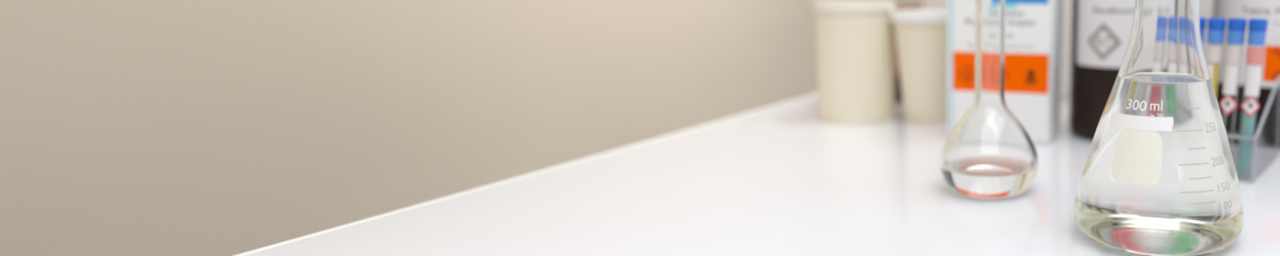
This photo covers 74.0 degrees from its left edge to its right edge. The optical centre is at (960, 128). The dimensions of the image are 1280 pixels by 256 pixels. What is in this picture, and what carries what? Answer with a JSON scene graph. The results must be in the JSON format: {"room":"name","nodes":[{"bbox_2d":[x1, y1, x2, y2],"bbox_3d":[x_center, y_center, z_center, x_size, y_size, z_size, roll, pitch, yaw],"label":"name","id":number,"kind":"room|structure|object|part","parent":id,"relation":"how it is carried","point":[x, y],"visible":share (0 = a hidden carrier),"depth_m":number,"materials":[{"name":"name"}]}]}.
{"room":"laboratory","nodes":[
{"label":"laboratory","id":0,"kind":"room"},
{"bbox_2d":[0,0,922,255],"bbox_3d":[-0.627,-0.531,0.409,0.100,2.650,4.500,4,12,19],"label":"wall","id":1,"kind":"structure","parent":0,"point":[128,127],"depth_m":0.64,"materials":[{"name":"beige paint"}]},
{"bbox_3d":[0.866,0.897,0.160,4.360,0.060,5.252,0,11,0],"label":"floor","id":2,"kind":"structure","parent":0,"visible":0},
{"bbox_2d":[231,93,1279,255],"bbox_3d":[0.174,0.415,0.520,0.950,0.750,1.550,4,12,19],"label":"lab table","id":3,"kind":"object","parent":2,"relation":"on","point":[782,180],"visible":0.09,"depth_m":0.45,"materials":[{"name":"white laminate"}]},
{"bbox_3d":[-0.271,0.033,0.603,0.009,0.030,1.550,4,12,19],"label":"edge trim","id":4,"kind":"part","parent":3,"relation":"part of","materials":[{"name":"white laminate"}]},
{"bbox_2d":[813,0,895,124],"bbox_3d":[-0.100,-0.066,0.737,0.077,0.112,0.077,-1,11,-8],"label":"plastic jar","id":5,"kind":"object","parent":3,"relation":"on","point":[855,38],"visible":0.94,"depth_m":0.71,"materials":[{"name":"beige plastic"}]},
{"bbox_2d":[893,5,921,104],"bbox_3d":[-0.090,-0.081,0.843,0.060,0.102,0.108,4,12,19],"label":"paper cup","id":6,"kind":"object","parent":3,"relation":"on","point":[898,91],"visible":0.13,"depth_m":0.82,"materials":[{"name":"beige"}]},
{"bbox_2d":[889,9,947,124],"bbox_3d":[-0.029,-0.058,0.721,0.072,0.103,0.072,0,11,-2],"label":"plastic container","id":7,"kind":"object","parent":3,"relation":"on","point":[921,35],"visible":0.74,"depth_m":0.70,"materials":[{"name":"beige plastic"}]},
{"bbox_3d":[-0.029,-0.104,0.712,0.072,0.009,0.072,0,11,-2],"label":"lid","id":8,"kind":"part","parent":7,"relation":"part of","materials":[{"name":"white plastic"}]},
{"bbox_2d":[939,0,1038,199],"bbox_3d":[0.018,-0.045,0.471,0.062,0.173,0.062,3,11,15],"label":"flask","id":9,"kind":"object","parent":3,"relation":"on","point":[988,153],"visible":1,"depth_m":0.46,"materials":[{"name":"clear glass"}]},
{"bbox_2d":[946,0,1062,144],"bbox_3d":[0.038,-0.109,0.636,0.087,0.236,0.053,3,11,17],"label":"carton","id":10,"kind":"object","parent":3,"relation":"on","point":[1033,28],"visible":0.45,"depth_m":0.62,"materials":[{"name":"white cardboard"}]},
{"bbox_3d":[0.032,-0.045,0.622,0.080,0.032,0.001,3,11,17],"label":"hazard panel","id":11,"kind":"part","parent":10,"relation":"part of","materials":[{"name":"orange paper"}]},
{"bbox_2d":[922,0,1213,98],"bbox_3d":[0.137,-0.143,0.901,0.346,0.202,0.136,4,12,19],"label":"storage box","id":12,"kind":"object","parent":3,"relation":"on","point":[1206,6],"visible":0.04,"depth_m":0.85,"materials":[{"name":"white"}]},
{"bbox_2d":[1068,0,1134,140],"bbox_3d":[0.143,-0.123,0.642,0.097,0.261,0.097,2,11,12],"label":"bottle","id":13,"kind":"object","parent":3,"relation":"on","point":[1101,29],"visible":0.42,"depth_m":0.62,"materials":[{"name":"brown glass"}]},
{"bbox_2d":[1073,0,1244,255],"bbox_3d":[0.102,-0.019,0.386,0.085,0.153,0.085,-7,13,-32],"label":"flask","id":14,"kind":"object","parent":3,"relation":"on","point":[1158,177],"visible":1,"depth_m":0.36,"materials":[{"name":"clear glass"}]},
{"bbox_2d":[1210,0,1279,149],"bbox_3d":[0.257,-0.118,0.624,0.096,0.257,0.096,4,12,22],"label":"bottle","id":15,"kind":"object","parent":3,"relation":"on","point":[1269,10],"visible":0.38,"depth_m":0.60,"materials":[{"name":"brown glass"}]},
{"bbox_3d":[0.252,-0.049,0.590,0.035,0.028,0.003,1,11,5],"label":"hazard panel","id":16,"kind":"part","parent":15,"relation":"part of","materials":[{"name":"orange paper"}]},
{"bbox_2d":[1226,75,1279,182],"bbox_3d":[0.179,-0.006,0.560,0.089,0.062,0.094,7,13,31],"label":"tube rack","id":17,"kind":"object","parent":3,"relation":"on","point":[1231,136],"visible":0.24,"depth_m":0.52,"materials":[{"name":"clear plastic"}]},
{"bbox_2d":[1200,17,1206,45],"bbox_3d":[0.158,-0.023,0.526,0.012,0.104,0.012,5,12,16],"label":"test tube","id":18,"kind":"object","parent":17,"relation":"in","point":[1202,20],"visible":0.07,"depth_m":0.51,"materials":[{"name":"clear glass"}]},
{"bbox_2d":[1205,17,1226,96],"bbox_3d":[0.169,-0.022,0.519,0.012,0.104,0.012,5,12,18],"label":"test tube","id":19,"kind":"object","parent":17,"relation":"in","point":[1216,27],"visible":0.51,"depth_m":0.51,"materials":[{"name":"clear glass"}]},
{"bbox_2d":[1219,17,1247,150],"bbox_3d":[0.180,-0.021,0.513,0.012,0.104,0.012,5,12,18],"label":"test tube","id":20,"kind":"object","parent":17,"relation":"in","point":[1237,27],"visible":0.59,"depth_m":0.51,"materials":[{"name":"clear glass"}]},
{"bbox_2d":[1226,133,1258,140],"bbox_3d":[0.163,0.001,0.534,0.084,0.003,0.025,7,13,31],"label":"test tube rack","id":21,"kind":"object","parent":17,"relation":"attached to","point":[1232,136],"depth_m":0.51,"materials":[{"name":"clear plastic"}]},
{"bbox_2d":[1236,18,1267,173],"bbox_3d":[0.192,-0.019,0.506,0.012,0.104,0.012,6,13,20],"label":"test tube","id":22,"kind":"object","parent":17,"relation":"in","point":[1257,28],"visible":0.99,"depth_m":0.50,"materials":[{"name":"clear glass"}]},
{"bbox_3d":[0.216,-0.002,0.538,0.002,0.062,0.094,7,13,31],"label":"panel","id":23,"kind":"part","parent":17,"relation":"part of","materials":[{"name":"clear plastic"}]}
]}

